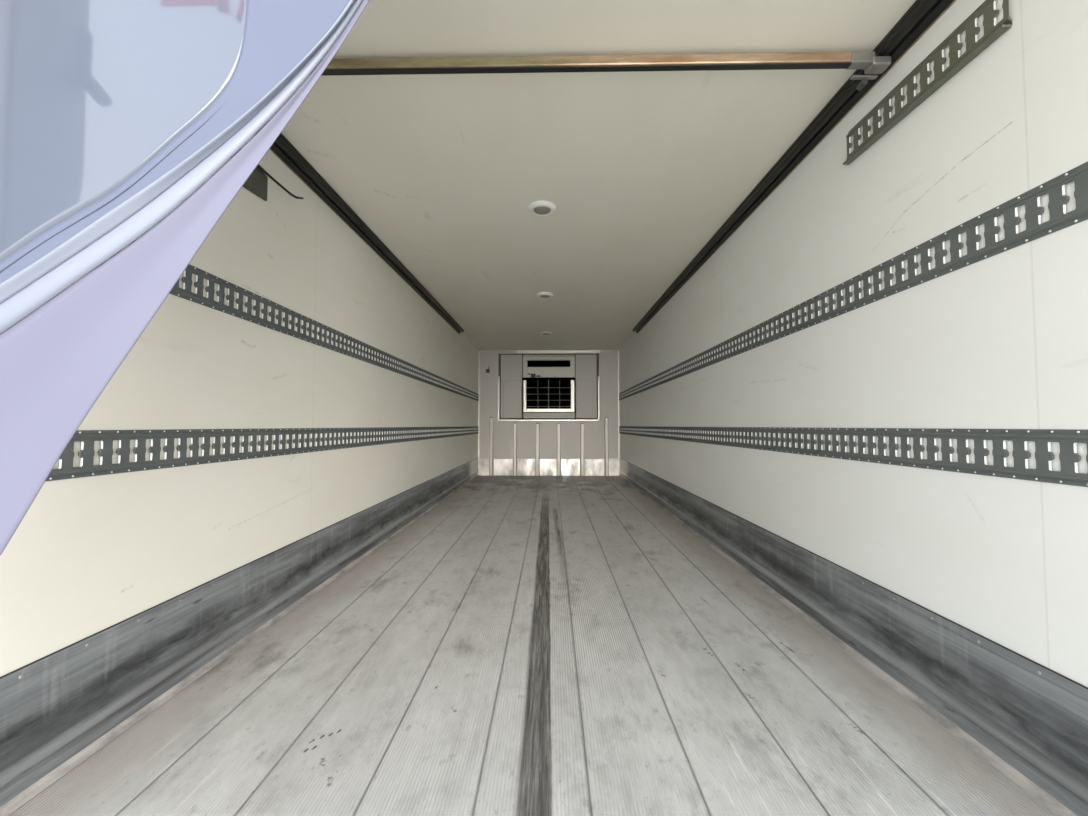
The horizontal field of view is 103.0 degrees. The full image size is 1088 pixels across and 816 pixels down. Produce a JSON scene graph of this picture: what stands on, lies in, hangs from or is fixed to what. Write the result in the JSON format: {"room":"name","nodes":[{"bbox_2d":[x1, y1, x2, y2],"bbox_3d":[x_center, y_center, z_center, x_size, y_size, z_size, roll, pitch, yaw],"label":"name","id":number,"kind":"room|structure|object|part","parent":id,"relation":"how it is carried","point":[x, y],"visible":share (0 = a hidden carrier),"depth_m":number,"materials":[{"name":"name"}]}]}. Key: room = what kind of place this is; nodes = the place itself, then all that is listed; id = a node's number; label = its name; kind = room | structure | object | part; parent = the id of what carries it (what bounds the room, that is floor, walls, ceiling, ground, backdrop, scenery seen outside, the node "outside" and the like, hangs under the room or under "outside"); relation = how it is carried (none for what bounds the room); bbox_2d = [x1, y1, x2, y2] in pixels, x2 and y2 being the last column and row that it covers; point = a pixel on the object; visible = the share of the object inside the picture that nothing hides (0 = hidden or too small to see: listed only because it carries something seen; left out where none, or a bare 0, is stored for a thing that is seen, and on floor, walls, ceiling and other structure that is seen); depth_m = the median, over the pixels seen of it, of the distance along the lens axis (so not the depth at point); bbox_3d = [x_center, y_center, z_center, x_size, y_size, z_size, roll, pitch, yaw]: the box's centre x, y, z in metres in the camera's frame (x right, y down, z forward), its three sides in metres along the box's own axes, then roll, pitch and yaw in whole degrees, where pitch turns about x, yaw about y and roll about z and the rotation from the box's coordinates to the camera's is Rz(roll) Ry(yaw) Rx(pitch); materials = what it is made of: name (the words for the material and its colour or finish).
{"room":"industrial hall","nodes":[
{"label":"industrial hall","id":0,"kind":"room"},
{"bbox_2d":[0,135,478,676],"bbox_3d":[-1.244,-0.063,3.776,0.070,2.195,7.700,0,-2,1],"label":"wall","id":1,"kind":"structure","parent":0,"point":[89,555],"depth_m":1.77,"materials":[{"name":"white laminate"}]},
{"bbox_2d":[0,458,479,815],"bbox_3d":[-1.195,0.875,3.713,0.030,0.312,7.646,0,-2,1],"label":"baseboard","id":2,"kind":"structure","parent":1,"relation":"attached to","point":[58,709],"depth_m":1.39,"materials":[{"name":"metal"}]},
{"bbox_2d":[46,426,478,480],"bbox_3d":[-1.201,0.235,3.896,0.012,0.156,7.265,0,-2,1],"label":"rail","id":3,"kind":"object","parent":1,"relation":"attached to","point":[66,470],"visible":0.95,"depth_m":1.57,"materials":[{"name":"grey metal"}]},
{"bbox_2d":[231,149,303,200],"bbox_3d":[-1.223,-0.980,1.934,0.029,0.148,0.434,0,-2,7],"label":"wall bracket","id":4,"kind":"object","parent":1,"relation":"attached to","point":[257,183],"visible":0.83,"depth_m":1.88,"materials":[{"name":"grey metal"}]},
{"bbox_3d":[-1.236,-0.984,1.822,0.009,0.148,0.208,0,-2,1],"label":"plate","id":5,"kind":"part","parent":4,"relation":"part of","materials":[{"name":"grey metal"}]},
{"bbox_3d":[-1.210,-1.032,1.995,0.017,0.040,0.314,0,-2,5],"label":"hooked rod","id":6,"kind":"part","parent":4,"relation":"part of","materials":[{"name":"black metal"}]},
{"bbox_2d":[99,242,478,400],"bbox_3d":[-1.201,-0.338,3.917,0.012,0.171,7.265,0,-2,1],"label":"rail","id":7,"kind":"object","parent":1,"relation":"attached to","point":[427,377],"visible":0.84,"depth_m":2.06,"materials":[{"name":"grey metal"}]},
{"bbox_2d":[8,475,1057,815],"bbox_3d":[0.020,1.102,3.712,2.598,0.141,7.700,0,-2,1],"label":"floor","id":8,"kind":"structure","parent":0,"point":[526,645],"depth_m":1.37,"materials":[{"name":"wood"}]},
{"bbox_2d":[489,417,493,475],"bbox_3d":[-0.914,0.663,7.519,0.084,1.014,0.043,0,-2,1],"label":"post","id":9,"kind":"object","parent":8,"relation":"on","point":[491,419],"visible":1,"depth_m":7.51,"materials":[{"name":"grey metal"}]},
{"bbox_2d":[513,423,516,475],"bbox_3d":[-0.504,0.714,7.510,0.084,0.912,0.043,0,-2,1],"label":"post","id":10,"kind":"object","parent":8,"relation":"on","point":[514,424],"visible":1,"depth_m":7.50,"materials":[{"name":"grey metal"}]},
{"bbox_2d":[535,423,539,475],"bbox_3d":[-0.112,0.715,7.504,0.084,0.909,0.043,0,-2,1],"label":"post","id":11,"kind":"object","parent":8,"relation":"on","point":[537,425],"visible":1,"depth_m":7.50,"materials":[{"name":"grey metal"}]},
{"bbox_2d":[556,423,560,475],"bbox_3d":[0.255,0.715,7.498,0.084,0.909,0.043,0,-2,1],"label":"post","id":12,"kind":"object","parent":8,"relation":"on","point":[558,425],"visible":1,"depth_m":7.49,"materials":[{"name":"grey metal"}]},
{"bbox_2d":[580,423,584,475],"bbox_3d":[0.663,0.715,7.492,0.084,0.909,0.043,0,-2,1],"label":"post","id":13,"kind":"object","parent":8,"relation":"on","point":[582,425],"visible":1,"depth_m":7.48,"materials":[{"name":"grey metal"}]},
{"bbox_2d":[604,417,608,475],"bbox_3d":[1.083,0.662,7.487,0.084,1.014,0.043,0,-2,1],"label":"post","id":14,"kind":"object","parent":8,"relation":"on","point":[606,419],"visible":1,"depth_m":7.48,"materials":[{"name":"grey metal"}]},
{"bbox_2d":[479,350,619,466],"bbox_3d":[0.082,0.078,7.587,2.458,2.195,0.070,0,-2,1],"label":"wall","id":15,"kind":"structure","parent":0,"point":[608,359],"depth_m":7.54,"materials":[{"name":"grey laminate"}]},
{"bbox_2d":[478,351,479,458],"bbox_3d":[-1.136,-0.056,7.568,0.021,1.880,0.018,0,-2,1],"label":"trim","id":16,"kind":"structure","parent":15,"relation":"attached to","point":[479,351],"depth_m":7.56,"materials":[{"name":"silver metal"}]},
{"bbox_2d":[478,459,618,475],"bbox_3d":[0.081,1.029,7.514,2.450,0.288,0.006,0,-2,1],"label":"baseboard","id":17,"kind":"structure","parent":15,"relation":"attached to","point":[502,467],"depth_m":7.51,"materials":[{"name":"metal"}]},
{"bbox_2d":[498,353,599,420],"bbox_3d":[0.079,-0.366,7.501,1.767,1.185,0.134,0,-2,1],"label":"refrigeration unit","id":18,"kind":"object","parent":15,"relation":"attached to","point":[557,387],"visible":1,"depth_m":7.52,"materials":[{"name":"grey metal"}]},
{"bbox_3d":[-0.567,-0.375,7.564,0.378,1.114,0.029,0,-2,1],"label":"surround panel","id":19,"kind":"part","parent":18,"relation":"part of","materials":[{"name":"grey"}]},
{"bbox_2d":[526,380,570,408],"bbox_3d":[0.081,-0.234,7.488,0.780,0.500,0.014,0,-2,1],"label":"grille","id":20,"kind":"object","parent":18,"relation":"attached to","point":[548,387],"depth_m":7.48,"materials":[{"name":"grey metal"}]},
{"bbox_3d":[0.084,-0.205,7.519,0.882,0.555,0.084,0,-2,1],"label":"frame","id":21,"kind":"part","parent":18,"relation":"part of","materials":[{"name":"silver metal"}]},
{"bbox_3d":[0.086,-0.915,7.573,0.896,0.034,0.029,0,-2,1],"label":"surround panel","id":22,"kind":"part","parent":18,"relation":"part of","materials":[{"name":"grey metal"}]},
{"bbox_3d":[0.086,0.133,7.534,0.896,0.096,0.029,0,-2,1],"label":"surround panel","id":23,"kind":"part","parent":18,"relation":"part of","materials":[{"name":"grey"}]},
{"bbox_3d":[0.080,-0.756,7.564,1.747,0.400,0.035,0,-2,1],"label":"surround frame","id":24,"kind":"part","parent":18,"relation":"part of","materials":[{"name":"grey metal"}]},
{"bbox_3d":[0.080,-0.159,7.542,1.767,0.775,0.035,0,-2,1],"label":"surround frame","id":25,"kind":"part","parent":18,"relation":"part of","materials":[{"name":"silver metal"}]},
{"bbox_3d":[0.734,-0.376,7.543,0.368,1.114,0.029,0,-2,1],"label":"surround panel","id":26,"kind":"part","parent":18,"relation":"part of","materials":[{"name":"grey"}]},
{"bbox_2d":[517,350,599,352],"bbox_3d":[0.252,-0.986,7.579,1.460,0.050,0.020,0,-2,1],"label":"trim","id":27,"kind":"structure","parent":15,"relation":"attached to","point":[518,351],"depth_m":7.57,"materials":[{"name":"silver metal"}]},
{"bbox_2d":[618,351,619,458],"bbox_3d":[1.298,-0.057,7.528,0.021,1.880,0.018,0,-2,1],"label":"trim","id":28,"kind":"structure","parent":15,"relation":"attached to","point":[618,351],"depth_m":7.51,"materials":[{"name":"silver metal"}]},
{"bbox_2d":[272,0,915,349],"bbox_3d":[0.020,-1.196,3.797,2.598,0.070,7.700,0,-2,1],"label":"ceiling","id":29,"kind":"structure","parent":0,"point":[640,170],"depth_m":1.97,"materials":[{"name":"beige laminate"}]},
{"bbox_2d":[0,0,369,555],"bbox_3d":[-0.536,-0.361,0.550,1.381,1.867,0.057,0,-2,1],"label":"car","id":30,"kind":"object","parent":29,"relation":"hanging from","point":[113,113],"visible":1,"depth_m":0.53,"materials":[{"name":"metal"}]},
{"bbox_2d":[255,127,463,333],"bbox_3d":[-1.189,-1.160,2.990,0.066,0.060,6.010,0,-2,1],"label":"ceiling track","id":31,"kind":"object","parent":29,"relation":"attached to","point":[282,148],"visible":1,"depth_m":2.61,"materials":[{"name":"black metal"}]},
{"bbox_2d":[309,51,890,90],"bbox_3d":[-0.017,-1.189,1.543,2.414,0.077,0.090,0,-2,1],"label":"bar","id":32,"kind":"object","parent":31,"relation":"attached to","point":[868,61],"visible":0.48,"depth_m":1.51,"materials":[{"name":"gold metal"}]},
{"bbox_3d":[1.137,-1.176,1.539,0.090,0.008,0.016,0,-2,1],"label":"latch plate","id":33,"kind":"part","parent":32,"relation":"part of","materials":[{"name":"grey metal"}]},
{"bbox_2d":[529,201,555,215],"bbox_3d":[-0.011,-1.192,2.601,0.164,0.024,0.164,0,-2,1],"label":"recessed light","id":34,"kind":"object","parent":29,"relation":"in","point":[539,208],"visible":1,"depth_m":2.57,"materials":[{"name":"white plastic"}]},
{"bbox_2d":[537,292,552,297],"bbox_3d":[0.010,-1.127,4.350,0.164,0.024,0.164,0,-2,1],"label":"recessed light","id":35,"kind":"object","parent":29,"relation":"in","point":[541,294],"visible":1,"depth_m":4.31,"materials":[{"name":"white plastic"}]},
{"bbox_2d":[540,331,551,334],"bbox_3d":[0.029,-1.060,6.166,0.164,0.024,0.164,0,-2,1],"label":"recessed light","id":36,"kind":"object","parent":29,"relation":"in","point":[545,332],"visible":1,"depth_m":6.12,"materials":[{"name":"white plastic"}]},
{"bbox_2d":[633,0,955,333],"bbox_3d":[1.202,-1.161,2.951,0.066,0.060,6.010,0,-2,1],"label":"ceiling track","id":37,"kind":"object","parent":29,"relation":"attached to","point":[922,14],"visible":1,"depth_m":1.86,"materials":[{"name":"black metal"}]},
{"bbox_2d":[619,0,1087,686],"bbox_3d":[1.284,-0.065,3.735,0.070,2.195,7.700,0,-2,1],"label":"wall","id":38,"kind":"structure","parent":0,"point":[999,341],"depth_m":1.39,"materials":[{"name":"white laminate"}]},
{"bbox_2d":[619,458,1087,815],"bbox_3d":[1.233,0.874,3.674,0.030,0.312,7.646,0,-2,1],"label":"baseboard","id":39,"kind":"structure","parent":38,"relation":"attached to","point":[1027,719],"depth_m":1.33,"materials":[{"name":"metal"}]},
{"bbox_2d":[619,161,1087,400],"bbox_3d":[1.244,-0.353,3.878,0.012,0.178,7.265,0,-2,1],"label":"rail","id":40,"kind":"object","parent":38,"relation":"attached to","point":[1059,219],"visible":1,"depth_m":1.36,"materials":[{"name":"grey metal"}]},
{"bbox_2d":[619,426,1087,486],"bbox_3d":[1.244,0.230,3.857,0.012,0.156,7.265,0,-2,1],"label":"rail","id":41,"kind":"object","parent":38,"relation":"attached to","point":[1068,439],"visible":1,"depth_m":1.36,"materials":[{"name":"grey metal"}]},
{"bbox_2d":[843,0,1011,164],"bbox_3d":[1.197,-1.040,1.420,0.026,0.133,0.610,0,-1,1],"label":"rail","id":42,"kind":"object","parent":38,"relation":"attached to","point":[993,31],"visible":1,"depth_m":1.33,"materials":[{"name":"grey metal"}]}
]}

